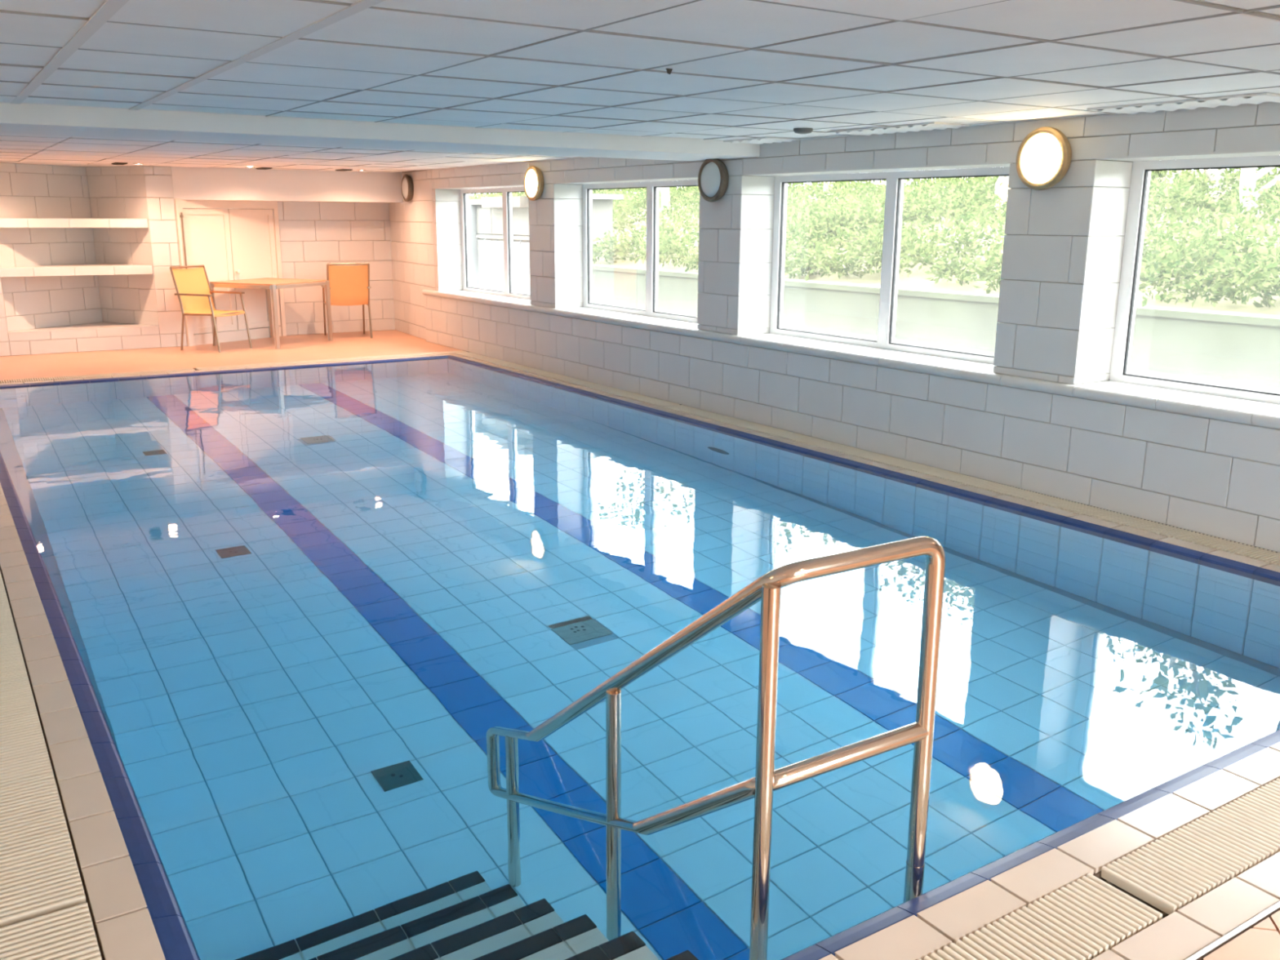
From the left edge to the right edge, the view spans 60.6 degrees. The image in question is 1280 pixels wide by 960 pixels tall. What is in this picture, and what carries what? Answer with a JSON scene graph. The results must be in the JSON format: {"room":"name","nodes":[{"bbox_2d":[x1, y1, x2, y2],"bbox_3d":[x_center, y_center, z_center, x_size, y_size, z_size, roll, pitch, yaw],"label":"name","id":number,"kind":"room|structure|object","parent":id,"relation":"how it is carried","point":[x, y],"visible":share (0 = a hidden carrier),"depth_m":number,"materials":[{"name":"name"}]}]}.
{"room":"indoor swimming pool","nodes":[
{"label":"indoor swimming pool","id":0,"kind":"room"},
{"bbox_2d":[0,162,395,356],"bbox_3d":[-6.319,-2.840,13.307,7.550,2.350,1.407,-8,16,-32],"label":"wall","id":1,"kind":"structure","parent":0,"point":[47,314],"depth_m":13.03,"materials":[{"name":"grey tile"}]},
{"bbox_2d":[0,217,147,227],"bbox_3d":[-6.663,-2.978,12.684,1.645,0.101,0.852,-8,16,-32],"label":"shelf","id":2,"kind":"object","parent":1,"relation":"attached to","point":[4,222],"visible":1,"depth_m":12.36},
{"bbox_2d":[0,263,152,277],"bbox_3d":[-6.666,-2.461,12.808,1.645,0.101,0.852,-8,16,-32],"label":"shelf","id":3,"kind":"object","parent":1,"relation":"attached to","point":[81,269],"visible":1,"depth_m":12.49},
{"bbox_2d":[173,198,286,346],"bbox_3d":[-5.092,-2.615,13.707,0.136,1.740,1.476,9,16,31],"label":"door","id":4,"kind":"structure","parent":1,"relation":"in","point":[241,241],"depth_m":13.70,"materials":[{"name":"beige paint"}]},
{"bbox_2d":[170,166,403,202],"bbox_3d":[-4.450,-3.790,13.932,2.960,0.473,0.752,-8,16,-32],"label":"soffit","id":5,"kind":"structure","parent":0,"point":[228,184],"depth_m":13.54,"materials":[{"name":"white paint"}]},
{"bbox_2d":[0,0,1279,172],"bbox_3d":[-1.979,-2.279,6.592,7.350,0.256,17.400,-8,16,-32],"label":"ceiling","id":6,"kind":"structure","parent":0,"point":[742,68],"depth_m":3.99,"materials":[{"name":"grey"}]},
{"bbox_2d":[111,162,127,164],"bbox_3d":[-5.695,-3.461,11.982,0.120,0.016,0.280,-8,16,-32],"label":"ceiling slot","id":7,"kind":"object","parent":6,"relation":"attached to","point":[113,163],"visible":1,"depth_m":11.89,"materials":[{"name":"brown"}]},
{"bbox_2d":[255,167,272,169],"bbox_3d":[-4.463,-3.697,12.995,0.120,0.016,0.280,-8,16,-32],"label":"ceiling slot","id":8,"kind":"object","parent":6,"relation":"attached to","point":[258,168],"visible":1,"depth_m":12.92,"materials":[{"name":"brown"}]},
{"bbox_2d":[335,168,352,171],"bbox_3d":[-3.599,-3.768,13.310,0.120,0.016,0.280,-8,16,-32],"label":"ceiling slot","id":9,"kind":"object","parent":6,"relation":"attached to","point":[340,170],"visible":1,"depth_m":13.23,"materials":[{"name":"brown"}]},
{"bbox_2d":[0,102,759,160],"bbox_3d":[-2.161,-2.178,6.691,6.725,0.200,0.880,-8,16,-32],"label":"ceiling beam","id":10,"kind":"structure","parent":6,"relation":"attached to","point":[23,118],"depth_m":6.58,"materials":[{"name":"white paint"}]},
{"bbox_2d":[666,68,672,74],"bbox_3d":[0.110,-1.537,4.120,0.024,0.020,0.008,-8,16,-32],"label":"clip","id":11,"kind":"object","parent":6,"relation":"attached to","point":[668,70],"visible":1,"depth_m":4.12,"materials":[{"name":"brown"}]},
{"bbox_2d":[723,136,798,144],"bbox_3d":[0.859,-2.421,7.814,0.300,0.019,0.480,-8,16,-32],"label":"sheet","id":12,"kind":"object","parent":6,"relation":"attached to","point":[760,140],"visible":1,"depth_m":7.74,"materials":[{"name":"white"}]},
{"bbox_2d":[793,127,813,133],"bbox_3d":[1.017,-2.176,6.831,0.120,0.033,0.120,-8,16,-32],"label":"ceiling detector","id":13,"kind":"object","parent":6,"relation":"attached to","point":[802,130],"visible":1,"depth_m":6.79,"materials":[{"name":"grey plastic"}]},
{"bbox_2d":[826,121,969,135],"bbox_3d":[1.574,-2.160,6.747,0.300,0.019,0.900,-8,16,-32],"label":"sheet","id":14,"kind":"object","parent":6,"relation":"attached to","point":[904,128],"visible":1,"depth_m":6.66,"materials":[{"name":"white"}]},
{"bbox_2d":[1086,92,1279,114],"bbox_3d":[2.607,-1.784,5.204,0.300,0.019,0.890,-8,16,-32],"label":"sheet","id":15,"kind":"object","parent":6,"relation":"attached to","point":[1256,98],"visible":1,"depth_m":5.14,"materials":[{"name":"white"}]},
{"bbox_2d":[0,329,1279,959],"bbox_3d":[-1.969,0.023,7.161,7.006,0.303,17.000,-8,16,-32],"label":"floor","id":16,"kind":"structure","parent":0,"point":[1238,919],"depth_m":2.91,"materials":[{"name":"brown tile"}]},
{"bbox_2d":[0,571,86,928],"bbox_3d":[-3.901,0.105,6.284,0.200,0.080,9.253,-8,16,-32],"label":"channel grating","id":17,"kind":"object","parent":16,"relation":"in","point":[40,875],"visible":0.98,"depth_m":2.92,"materials":[{"name":"brown"}]},
{"bbox_2d":[0,902,102,959],"bbox_3d":[-1.048,1.144,2.026,0.200,0.080,1.188,-8,16,-32],"label":"channel grating","id":18,"kind":"object","parent":16,"relation":"in","point":[66,934],"visible":1,"depth_m":2.41,"materials":[{"name":"brown"}]},
{"bbox_2d":[0,368,195,383],"bbox_3d":[-5.584,-0.967,10.707,2.340,0.080,0.200,-8,16,-32],"label":"channel grating","id":19,"kind":"object","parent":16,"relation":"in","point":[82,376],"visible":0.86,"depth_m":10.82,"materials":[{"name":"brown"}]},
{"bbox_2d":[169,265,252,352],"bbox_3d":[-5.056,-2.028,12.922,0.659,0.970,0.554,6,15,22],"label":"sling chair","id":20,"kind":"object","parent":16,"relation":"on","point":[193,286],"visible":1,"depth_m":12.95,"materials":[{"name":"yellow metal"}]},
{"bbox_2d":[209,277,333,349],"bbox_3d":[-4.575,-2.090,13.619,1.010,0.765,1.070,6,15,22],"label":"square table","id":21,"kind":"object","parent":16,"relation":"on","point":[268,283],"visible":0.96,"depth_m":13.33,"materials":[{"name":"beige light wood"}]},
{"bbox_2d":[195,350,468,370],"bbox_3d":[-3.323,-1.298,12.141,3.005,0.080,0.200,-8,16,-32],"label":"channel grating","id":22,"kind":"object","parent":16,"relation":"in","point":[459,351],"visible":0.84,"depth_m":12.04,"materials":[{"name":"brown"}]},
{"bbox_2d":[320,262,372,337],"bbox_3d":[-3.836,-2.354,14.311,0.554,0.970,0.659,-5,15,-22],"label":"sling chair","id":23,"kind":"object","parent":16,"relation":"on","point":[348,285],"visible":0.83,"depth_m":14.05,"materials":[{"name":"orange fabric"}]},
{"bbox_2d":[455,351,679,407],"bbox_3d":[-0.908,-1.026,11.068,0.191,0.080,4.298,-8,16,-32],"label":"channel grating","id":24,"kind":"object","parent":16,"relation":"in","point":[651,400],"visible":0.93,"depth_m":10.61,"materials":[{"name":"brown"}]},
{"bbox_2d":[0,355,1279,959],"bbox_3d":[-1.397,0.528,7.330,4.978,1.347,10.429,-8,16,-32],"label":"trim","id":25,"kind":"structure","parent":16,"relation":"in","point":[175,943],"depth_m":3.21,"materials":[{"name":"blue tile"}]},
{"bbox_2d":[0,357,1279,959],"bbox_3d":[-1.396,0.488,7.321,4.776,1.230,10.227,-8,16,-32],"label":"pool water","id":26,"kind":"object","parent":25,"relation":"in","point":[320,620],"visible":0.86,"depth_m":4.00,"materials":[{"name":"blue liquid"}]},
{"bbox_2d":[526,536,945,931],"bbox_3d":[0.088,0.981,3.197,0.475,2.014,1.519,-8,16,-32],"label":"pool handrail","id":27,"kind":"object","parent":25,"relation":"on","point":[767,588],"visible":0.66,"depth_m":2.49,"materials":[{"name":"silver metal"}]},
{"bbox_2d":[664,404,1279,565],"bbox_3d":[1.948,0.015,6.804,0.191,0.080,6.150,-8,16,-32],"label":"channel grating","id":28,"kind":"object","parent":16,"relation":"in","point":[1273,557],"visible":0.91,"depth_m":6.41,"materials":[{"name":"brown"}]},
{"bbox_2d":[919,873,1162,959],"bbox_3d":[0.293,1.143,2.063,2.085,0.080,0.195,-8,16,-32],"label":"channel grating","id":29,"kind":"object","parent":16,"relation":"in","point":[1083,920],"visible":0.96,"depth_m":2.47,"materials":[{"name":"brown"}]},
{"bbox_2d":[1101,777,1279,919],"bbox_3d":[2.470,0.825,3.443,3.062,0.080,0.195,-8,16,-32],"label":"channel grating","id":30,"kind":"object","parent":16,"relation":"in","point":[1167,874],"visible":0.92,"depth_m":2.76,"materials":[{"name":"brown"}]},
{"bbox_2d":[389,102,1279,552],"bbox_3d":[0.993,-1.657,8.562,0.483,2.350,16.720,-8,16,-32],"label":"wall","id":31,"kind":"structure","parent":0,"point":[1064,242],"depth_m":6.88,"materials":[{"name":"grey tile"}]},
{"bbox_2d":[401,174,413,201],"bbox_3d":[-2.984,-3.733,14.006,0.092,0.340,0.340,-7,15,-27],"label":"wall lamp","id":32,"kind":"object","parent":31,"relation":"attached to","point":[407,188],"visible":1,"depth_m":13.92,"materials":[{"name":"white glass"}]},
{"bbox_2d":[459,186,530,299],"bbox_3d":[-1.507,-2.714,12.522,0.070,1.213,2.425,-8,16,-32],"label":"window","id":33,"kind":"structure","parent":31,"relation":"in","point":[508,291],"depth_m":12.60,"materials":[{"name":"white plastic"}]},
{"bbox_2d":[524,165,544,200],"bbox_3d":[-1.076,-2.984,11.016,0.092,0.340,0.340,-8,16,-32],"label":"wall lamp","id":34,"kind":"object","parent":31,"relation":"attached to","point":[534,183],"visible":1,"depth_m":10.95,"materials":[{"name":"gold metal"}]},
{"bbox_2d":[582,179,697,323],"bbox_3d":[0.114,-2.123,10.102,0.070,1.213,2.430,-8,16,-32],"label":"window","id":35,"kind":"structure","parent":31,"relation":"in","point":[652,188],"depth_m":10.17,"materials":[{"name":"white plastic"}]},
{"bbox_2d":[697,158,728,202],"bbox_3d":[0.566,-2.351,8.574,0.092,0.340,0.340,-8,16,-32],"label":"wall lamp","id":36,"kind":"object","parent":31,"relation":"attached to","point":[713,176],"visible":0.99,"depth_m":8.52,"materials":[{"name":"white glass"}]},
{"bbox_2d":[422,288,1279,429],"bbox_3d":[0.937,-1.107,8.628,0.372,0.065,12.932,-8,16,-32],"label":"trim","id":37,"kind":"structure","parent":31,"relation":"attached to","point":[1262,414],"depth_m":7.01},
{"bbox_2d":[769,166,1009,364],"bbox_3d":[1.752,-1.526,7.657,0.070,1.213,2.485,-8,16,-32],"label":"window","id":38,"kind":"structure","parent":31,"relation":"in","point":[895,180],"depth_m":7.69,"materials":[{"name":"white plastic"}]},
{"bbox_2d":[1016,126,1071,190],"bbox_3d":[2.235,-1.782,6.073,0.092,0.340,0.340,-8,16,-32],"label":"wall lamp","id":39,"kind":"object","parent":31,"relation":"attached to","point":[1043,157],"visible":1,"depth_m":6.03,"materials":[{"name":"gold metal"}]},
{"bbox_2d":[1109,155,1279,404],"bbox_3d":[3.412,-0.921,5.178,0.070,1.213,2.476,-8,16,-32],"label":"window","id":40,"kind":"structure","parent":31,"relation":"in","point":[1141,171],"depth_m":6.05,"materials":[{"name":"white plastic"}]},
{"label":"outside","id":41,"kind":"structure","parent":0,"visible":0},
{"bbox_2d":[468,169,1279,315],"bbox_3d":[4.515,-5.085,21.433,16.000,1.369,48.000,-8,16,-32],"label":"hillside","id":42,"kind":"structure","parent":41,"point":[917,280],"depth_m":10.86,"materials":[{"name":"green plant"}]},
{"bbox_2d":[658,180,671,219],"bbox_3d":[0.585,-5.308,17.735,2.649,2.319,2.262,-8,16,-32],"label":"tree","id":43,"kind":"object","parent":42,"relation":"on","point":[664,191],"visible":0.02,"depth_m":17.75,"materials":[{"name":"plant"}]},
{"bbox_2d":[822,182,835,205],"bbox_3d":[2.893,-5.173,16.757,2.380,2.093,2.645,0,14,-2],"label":"tree","id":44,"kind":"object","parent":42,"relation":"on","point":[826,187],"visible":0.02,"depth_m":16.79,"materials":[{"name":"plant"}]},
{"bbox_2d":[467,155,1279,307],"bbox_3d":[3.576,-3.660,14.381,7.330,1.783,31.733,-8,16,-32],"label":"hedge","id":45,"kind":"object","parent":42,"relation":"on","point":[855,210],"visible":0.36,"depth_m":11.12,"materials":[{"name":"green plant"}]},
{"bbox_2d":[994,176,1008,217],"bbox_3d":[4.366,-4.098,12.821,2.114,2.253,2.510,-8,16,-32],"label":"tree","id":46,"kind":"object","parent":42,"relation":"on","point":[1001,179],"visible":0.02,"depth_m":12.72,"materials":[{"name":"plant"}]},
{"bbox_2d":[1201,157,1225,208],"bbox_3d":[6.127,-3.891,11.719,2.701,2.200,1.724,2,14,7],"label":"tree","id":47,"kind":"object","parent":42,"relation":"on","point":[1215,171],"visible":0.02,"depth_m":11.71,"materials":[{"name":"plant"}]},
{"bbox_2d":[1239,155,1279,228],"bbox_3d":[5.677,-3.223,10.141,2.469,1.950,2.128,-8,16,-32],"label":"tree","id":48,"kind":"object","parent":42,"relation":"on","point":[1248,177],"visible":0.02,"depth_m":10.19,"materials":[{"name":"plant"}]},
{"bbox_3d":[1.448,0.977,7.349,170.000,1.800,170.000,-8,16,-32],"label":"ground","id":49,"kind":"structure","parent":0,"visible":0},
{"bbox_2d":[468,193,623,294],"bbox_3d":[-2.776,-3.656,18.464,1.530,2.170,7.250,-8,16,-32],"label":"outbuilding","id":50,"kind":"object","parent":49,"relation":"on","point":[485,214],"visible":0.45,"depth_m":16.23,"materials":[{"name":"grey"}]},
{"bbox_2d":[592,263,1279,393],"bbox_3d":[4.803,-0.266,6.763,0.335,1.330,21.880,-8,16,-32],"label":"wall","id":51,"kind":"structure","parent":49,"relation":"on","point":[1220,348],"depth_m":9.43,"materials":[{"name":"grey concrete"}]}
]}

